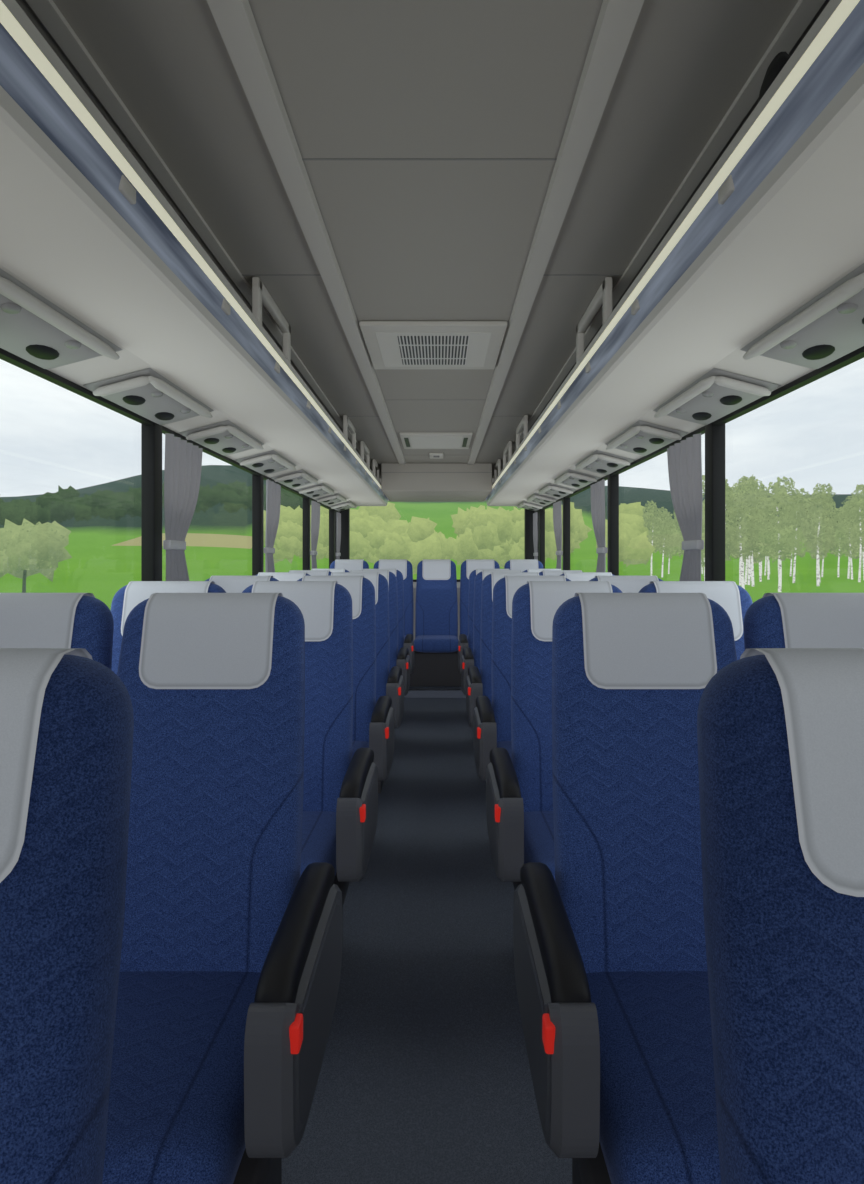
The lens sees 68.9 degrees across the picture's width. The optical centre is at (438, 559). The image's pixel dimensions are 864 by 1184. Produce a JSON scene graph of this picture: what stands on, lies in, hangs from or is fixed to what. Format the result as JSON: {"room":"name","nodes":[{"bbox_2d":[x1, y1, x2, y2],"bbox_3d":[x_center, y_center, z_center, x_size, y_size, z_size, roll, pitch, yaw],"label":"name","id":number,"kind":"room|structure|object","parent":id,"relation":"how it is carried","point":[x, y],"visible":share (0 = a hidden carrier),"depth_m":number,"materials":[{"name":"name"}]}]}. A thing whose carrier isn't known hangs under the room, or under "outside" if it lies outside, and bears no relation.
{"room":"coach bus interior","nodes":[
{"label":"coach bus interior","id":0,"kind":"room"},
{"bbox_2d":[0,348,339,580],"bbox_3d":[-1.299,0.175,3.275,0.072,2.250,9.750,0,0,0],"label":"window frame","id":1,"kind":"structure","parent":0,"point":[151,432],"depth_m":2.80,"materials":[{"name":"grey metal"}]},
{"bbox_2d":[163,433,202,580],"bbox_3d":[-1.250,-0.108,3.099,0.036,0.956,0.418,0,0,0],"label":"curtain","id":2,"kind":"object","parent":1,"relation":"hanging from","point":[183,460],"visible":0.73,"depth_m":3.01,"materials":[{"name":"fabric"}]},
{"bbox_2d":[0,0,387,506],"bbox_3d":[-0.954,-0.833,3.200,0.642,0.433,9.600,0,0,0],"label":"shelf","id":3,"kind":"object","parent":1,"relation":"attached to","point":[83,225],"visible":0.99,"depth_m":1.57,"materials":[{"name":"grey plastic"}]},
{"bbox_2d":[0,268,121,368],"bbox_3d":[-1.138,-0.635,1.720,0.247,0.091,0.640,0,0,0],"label":"vent unit","id":4,"kind":"object","parent":3,"relation":"attached to","point":[33,328],"visible":1,"depth_m":1.76,"materials":[{"name":"grey plastic"}]},
{"bbox_2d":[83,368,213,424],"bbox_3d":[-1.138,-0.635,2.550,0.247,0.091,0.640,0,0,0],"label":"vent unit","id":5,"kind":"object","parent":3,"relation":"attached to","point":[146,393],"visible":1,"depth_m":2.43,"materials":[{"name":"grey plastic"}]},
{"bbox_2d":[180,420,263,455],"bbox_3d":[-1.138,-0.635,3.380,0.247,0.091,0.640,0,0,0],"label":"vent unit","id":6,"kind":"object","parent":3,"relation":"attached to","point":[225,438],"visible":1,"depth_m":3.25,"materials":[{"name":"grey plastic"}]},
{"bbox_2d":[236,450,295,474],"bbox_3d":[-1.138,-0.635,4.210,0.247,0.091,0.640,0,0,0],"label":"vent unit","id":7,"kind":"object","parent":3,"relation":"attached to","point":[269,462],"visible":1,"depth_m":4.08,"materials":[{"name":"grey plastic"}]},
{"bbox_2d":[271,469,317,488],"bbox_3d":[-1.138,-0.635,5.040,0.247,0.091,0.640,0,0,0],"label":"vent unit","id":8,"kind":"object","parent":3,"relation":"attached to","point":[298,478],"visible":1,"depth_m":4.90,"materials":[{"name":"grey plastic"}]},
{"bbox_2d":[297,483,333,497],"bbox_3d":[-1.138,-0.635,5.870,0.247,0.091,0.640,0,0,0],"label":"vent unit","id":9,"kind":"object","parent":3,"relation":"attached to","point":[321,489],"visible":1,"depth_m":5.73,"materials":[{"name":"grey plastic"}]},
{"bbox_2d":[315,493,346,505],"bbox_3d":[-1.138,-0.635,6.700,0.247,0.091,0.640,0,0,0],"label":"vent unit","id":10,"kind":"object","parent":3,"relation":"attached to","point":[334,498],"visible":1,"depth_m":6.54,"materials":[{"name":"grey plastic"}]},
{"bbox_2d":[329,501,356,510],"bbox_3d":[-1.138,-0.635,7.530,0.247,0.091,0.640,0,0,0],"label":"vent unit","id":11,"kind":"object","parent":3,"relation":"attached to","point":[344,505],"visible":1,"depth_m":7.31,"materials":[{"name":"grey plastic"}]},
{"bbox_2d":[264,479,280,571],"bbox_3d":[-1.250,-0.108,4.759,0.036,0.956,0.418,0,0,0],"label":"curtain","id":12,"kind":"object","parent":1,"relation":"hanging from","point":[273,490],"visible":0.68,"depth_m":4.68,"materials":[{"name":"fabric"}]},
{"bbox_2d":[310,501,319,569],"bbox_3d":[-1.250,-0.108,6.409,0.036,0.956,0.418,0,0,0],"label":"curtain","id":13,"kind":"object","parent":1,"relation":"hanging from","point":[315,507],"visible":0.71,"depth_m":6.28,"materials":[{"name":"fabric"}]},
{"bbox_2d":[336,512,340,558],"bbox_3d":[-1.250,-0.108,7.855,0.036,0.956,0.300,0,0,0],"label":"curtain","id":14,"kind":"object","parent":1,"relation":"hanging from","point":[338,515],"visible":0.64,"depth_m":7.76,"materials":[{"name":"fabric"}]},
{"bbox_2d":[15,0,829,501],"bbox_3d":[-0.025,0.075,3.250,2.620,2.450,9.800,0,0,0],"label":"ceiling","id":15,"kind":"structure","parent":0,"point":[360,160],"depth_m":1.62,"materials":[{"name":"grey plastic"}]},
{"bbox_2d":[359,321,506,368],"bbox_3d":[-0.025,-1.036,3.080,0.650,0.026,0.640,0,0,0],"label":"ceiling vent","id":16,"kind":"object","parent":15,"relation":"in","point":[390,344],"visible":1,"depth_m":2.98,"materials":[{"name":"grey plastic"}]},
{"bbox_2d":[399,432,471,448],"bbox_3d":[-0.025,-1.037,5.510,0.600,0.024,0.680,0,0,0],"label":"hatch","id":17,"kind":"object","parent":15,"relation":"in","point":[410,440],"visible":1,"depth_m":5.41,"materials":[{"name":"grey plastic"}]},
{"bbox_2d":[281,686,571,1183],"bbox_3d":[-0.025,1.286,3.285,2.640,0.147,9.770,0,0,0],"label":"floor","id":18,"kind":"structure","parent":0,"point":[425,1077],"depth_m":1.83,"materials":[{"name":"carpet"}]},
{"bbox_2d":[0,648,133,1183],"bbox_3d":[-0.712,0.697,0.351,1.007,1.207,0.710,0,0,0],"label":"seats","id":19,"kind":"object","parent":18,"relation":"on","point":[67,719],"visible":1,"depth_m":0.58,"materials":[{"name":"blue fabric"}]},
{"bbox_2d":[0,593,342,1183],"bbox_3d":[-0.712,0.689,1.201,1.007,1.222,0.710,0,0,0],"label":"seats","id":20,"kind":"object","parent":18,"relation":"on","point":[231,961],"visible":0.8,"depth_m":1.32,"materials":[{"name":"blue fabric"}]},
{"bbox_2d":[110,581,377,945],"bbox_3d":[-0.712,0.689,2.031,1.007,1.222,0.710,0,0,0],"label":"seats","id":21,"kind":"object","parent":18,"relation":"on","point":[340,789],"visible":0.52,"depth_m":2.18,"materials":[{"name":"blue fabric"}]},
{"bbox_2d":[205,576,393,780],"bbox_3d":[-0.712,0.689,2.861,1.007,1.222,0.710,0,0,0],"label":"seats","id":22,"kind":"object","parent":18,"relation":"on","point":[373,722],"visible":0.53,"depth_m":3.02,"materials":[{"name":"blue fabric"}]},
{"bbox_2d":[255,572,403,792],"bbox_3d":[-0.712,0.689,3.691,1.007,1.222,0.710,0,0,0],"label":"seats","id":23,"kind":"object","parent":18,"relation":"on","point":[391,684],"visible":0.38,"depth_m":3.86,"materials":[{"name":"blue fabric"}]},
{"bbox_2d":[289,570,409,737],"bbox_3d":[-0.712,0.689,4.521,1.007,1.222,0.710,0,0,0],"label":"seats","id":24,"kind":"object","parent":18,"relation":"on","point":[401,659],"visible":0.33,"depth_m":4.69,"materials":[{"name":"blue fabric"}]},
{"bbox_2d":[312,569,413,673],"bbox_3d":[-0.712,0.689,5.351,1.007,1.222,0.710,0,0,0],"label":"seats","id":25,"kind":"object","parent":18,"relation":"on","point":[408,642],"visible":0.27,"depth_m":5.51,"materials":[{"name":"blue fabric"}]},
{"bbox_2d":[330,559,542,685],"bbox_3d":[-0.025,0.604,6.301,2.270,1.220,0.710,0,0,0],"label":"rear bench seat","id":26,"kind":"object","parent":18,"relation":"on","point":[436,640],"visible":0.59,"depth_m":6.45,"materials":[{"name":"blue fabric"}]},
{"bbox_2d":[458,569,560,673],"bbox_3d":[0.662,0.689,5.351,1.007,1.222,0.710,0,0,0],"label":"seats","id":27,"kind":"object","parent":18,"relation":"on","point":[463,642],"visible":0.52,"depth_m":5.52,"materials":[{"name":"blue fabric"}]},
{"bbox_2d":[461,570,581,695],"bbox_3d":[0.662,0.689,4.521,1.007,1.222,0.710,0,0,0],"label":"seats","id":28,"kind":"object","parent":18,"relation":"on","point":[468,659],"visible":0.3,"depth_m":4.70,"materials":[{"name":"blue fabric"}]},
{"bbox_2d":[466,572,614,727],"bbox_3d":[0.662,0.689,3.691,1.007,1.222,0.710,0,0,0],"label":"seats","id":29,"kind":"object","parent":18,"relation":"on","point":[477,685],"visible":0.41,"depth_m":3.87,"materials":[{"name":"blue fabric"}]},
{"bbox_2d":[473,576,662,780],"bbox_3d":[0.662,0.689,2.861,1.007,1.222,0.710,0,0,0],"label":"seats","id":30,"kind":"object","parent":18,"relation":"on","point":[491,723],"visible":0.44,"depth_m":3.02,"materials":[{"name":"blue fabric"}]},
{"bbox_2d":[486,581,752,889],"bbox_3d":[0.662,0.689,2.031,1.007,1.222,0.710,0,0,0],"label":"seats","id":31,"kind":"object","parent":18,"relation":"on","point":[519,791],"visible":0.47,"depth_m":2.18,"materials":[{"name":"blue fabric"}]},
{"bbox_2d":[513,593,863,1183],"bbox_3d":[0.662,0.689,1.201,1.007,1.222,0.710,0,0,0],"label":"seats","id":32,"kind":"object","parent":18,"relation":"on","point":[611,973],"visible":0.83,"depth_m":1.32,"materials":[{"name":"blue fabric"}]},
{"bbox_2d":[697,648,863,1183],"bbox_3d":[0.662,0.697,0.351,1.007,1.207,0.710,0,0,0],"label":"seats","id":33,"kind":"object","parent":18,"relation":"on","point":[780,731],"visible":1,"depth_m":0.57,"materials":[{"name":"blue fabric"}]},
{"bbox_2d":[429,453,443,458],"bbox_3d":[-0.025,-1.037,6.275,0.140,0.024,0.250,0,0,0],"label":"ceiling lamp","id":34,"kind":"object","parent":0,"point":[432,455],"depth_m":6.20,"materials":[{"name":"white plastic"}]},
{"bbox_2d":[339,478,537,640],"bbox_3d":[-0.025,0.083,7.455,2.620,2.265,1.310,0,0,0],"label":"wall","id":35,"kind":"structure","parent":0,"point":[345,514],"depth_m":8.03,"materials":[{"name":"grey"}]},
{"bbox_2d":[535,346,863,580],"bbox_3d":[1.249,0.175,3.275,0.072,2.250,9.750,0,0,0],"label":"window frame","id":36,"kind":"structure","parent":0,"point":[714,432],"depth_m":2.81,"materials":[{"name":"grey metal"}]},
{"bbox_2d":[533,512,537,559],"bbox_3d":[1.200,-0.108,7.855,0.036,0.956,0.300,0,0,0],"label":"curtain","id":37,"kind":"object","parent":36,"relation":"hanging from","point":[535,515],"visible":0.61,"depth_m":7.77,"materials":[{"name":"fabric"}]},
{"bbox_2d":[553,501,562,568],"bbox_3d":[1.200,-0.108,6.409,0.036,0.956,0.418,0,0,0],"label":"curtain","id":38,"kind":"object","parent":36,"relation":"hanging from","point":[557,507],"visible":0.67,"depth_m":6.27,"materials":[{"name":"fabric"}]},
{"bbox_2d":[590,479,606,571],"bbox_3d":[1.200,-0.108,4.759,0.036,0.956,0.418,0,0,0],"label":"curtain","id":39,"kind":"object","parent":36,"relation":"hanging from","point":[597,489],"visible":0.8,"depth_m":4.68,"materials":[{"name":"fabric"}]},
{"bbox_2d":[486,0,863,506],"bbox_3d":[0.904,-0.833,3.200,0.642,0.433,9.600,0,0,0],"label":"shelf","id":40,"kind":"object","parent":36,"relation":"attached to","point":[777,221],"visible":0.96,"depth_m":1.52,"materials":[{"name":"grey plastic"}]},
{"bbox_2d":[517,501,543,510],"bbox_3d":[1.088,-0.635,7.530,0.247,0.091,0.640,0,0,0],"label":"vent unit","id":41,"kind":"object","parent":40,"relation":"attached to","point":[526,505],"visible":1,"depth_m":7.30,"materials":[{"name":"grey plastic"}]},
{"bbox_2d":[527,493,557,504],"bbox_3d":[1.088,-0.635,6.700,0.247,0.091,0.640,0,0,0],"label":"vent unit","id":42,"kind":"object","parent":40,"relation":"attached to","point":[537,498],"visible":1,"depth_m":6.54,"materials":[{"name":"grey plastic"}]},
{"bbox_2d":[538,483,575,497],"bbox_3d":[1.088,-0.635,5.870,0.247,0.091,0.640,0,0,0],"label":"vent unit","id":43,"kind":"object","parent":40,"relation":"on","point":[550,489],"visible":1,"depth_m":5.73,"materials":[{"name":"grey plastic"}]},
{"bbox_2d":[554,469,600,488],"bbox_3d":[1.088,-0.635,5.040,0.247,0.091,0.640,0,0,0],"label":"vent unit","id":44,"kind":"object","parent":40,"relation":"attached to","point":[572,478],"visible":1,"depth_m":4.90,"materials":[{"name":"grey plastic"}]},
{"bbox_2d":[575,450,633,474],"bbox_3d":[1.088,-0.635,4.210,0.247,0.091,0.640,0,0,0],"label":"vent unit","id":45,"kind":"object","parent":40,"relation":"on","point":[600,462],"visible":1,"depth_m":4.08,"materials":[{"name":"grey plastic"}]},
{"bbox_2d":[606,420,687,455],"bbox_3d":[1.088,-0.635,3.380,0.247,0.091,0.640,0,0,0],"label":"vent unit","id":46,"kind":"object","parent":40,"relation":"attached to","point":[643,438],"visible":1,"depth_m":3.25,"materials":[{"name":"grey plastic"}]},
{"bbox_2d":[653,368,780,424],"bbox_3d":[1.088,-0.635,2.550,0.247,0.091,0.640,0,0,0],"label":"vent unit","id":47,"kind":"object","parent":40,"relation":"on","point":[718,393],"visible":1,"depth_m":2.43,"materials":[{"name":"grey plastic"}]},
{"bbox_2d":[758,52,789,102],"bbox_3d":[0.675,-0.865,1.260,0.060,0.262,0.147,0,0,0],"label":"bag","id":48,"kind":"object","parent":40,"relation":"on","point":[781,58],"visible":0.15,"depth_m":1.24,"materials":[{"name":"black fabric"}]},
{"bbox_2d":[740,263,863,368],"bbox_3d":[1.088,-0.635,1.720,0.247,0.091,0.640,0,0,0],"label":"vent unit","id":49,"kind":"object","parent":40,"relation":"attached to","point":[829,327],"visible":1,"depth_m":1.75,"materials":[{"name":"grey plastic"}]},
{"bbox_2d":[667,433,703,580],"bbox_3d":[1.200,-0.108,3.099,0.036,0.956,0.418,0,0,0],"label":"curtain","id":50,"kind":"object","parent":36,"relation":"hanging from","point":[684,458],"visible":0.72,"depth_m":3.01,"materials":[{"name":"fabric"}]},
{"label":"outside","id":51,"kind":"structure","parent":0,"visible":0},
{"bbox_2d":[0,465,863,609],"bbox_3d":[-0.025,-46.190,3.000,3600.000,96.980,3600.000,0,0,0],"label":"ground","id":52,"kind":"structure","parent":51,"point":[106,554],"depth_m":212.69,"materials":[{"name":"green plant"}]},
{"bbox_2d":[0,480,310,592],"bbox_3d":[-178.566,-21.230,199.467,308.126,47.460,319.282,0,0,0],"label":"tree","id":53,"kind":"object","parent":52,"relation":"on","point":[29,546],"visible":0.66,"depth_m":290.78,"materials":[{"name":"green plant"}]},
{"bbox_2d":[264,502,660,574],"bbox_3d":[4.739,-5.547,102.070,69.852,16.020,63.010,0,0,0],"label":"tree","id":54,"kind":"object","parent":52,"relation":"on","point":[376,532],"visible":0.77,"depth_m":78.07,"materials":[{"name":"green plant"}]},
{"bbox_2d":[642,475,863,591],"bbox_3d":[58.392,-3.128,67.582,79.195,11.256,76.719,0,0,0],"label":"tree","id":55,"kind":"object","parent":52,"relation":"on","point":[756,527],"visible":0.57,"depth_m":55.04,"materials":[{"name":"green plant"}]}
]}

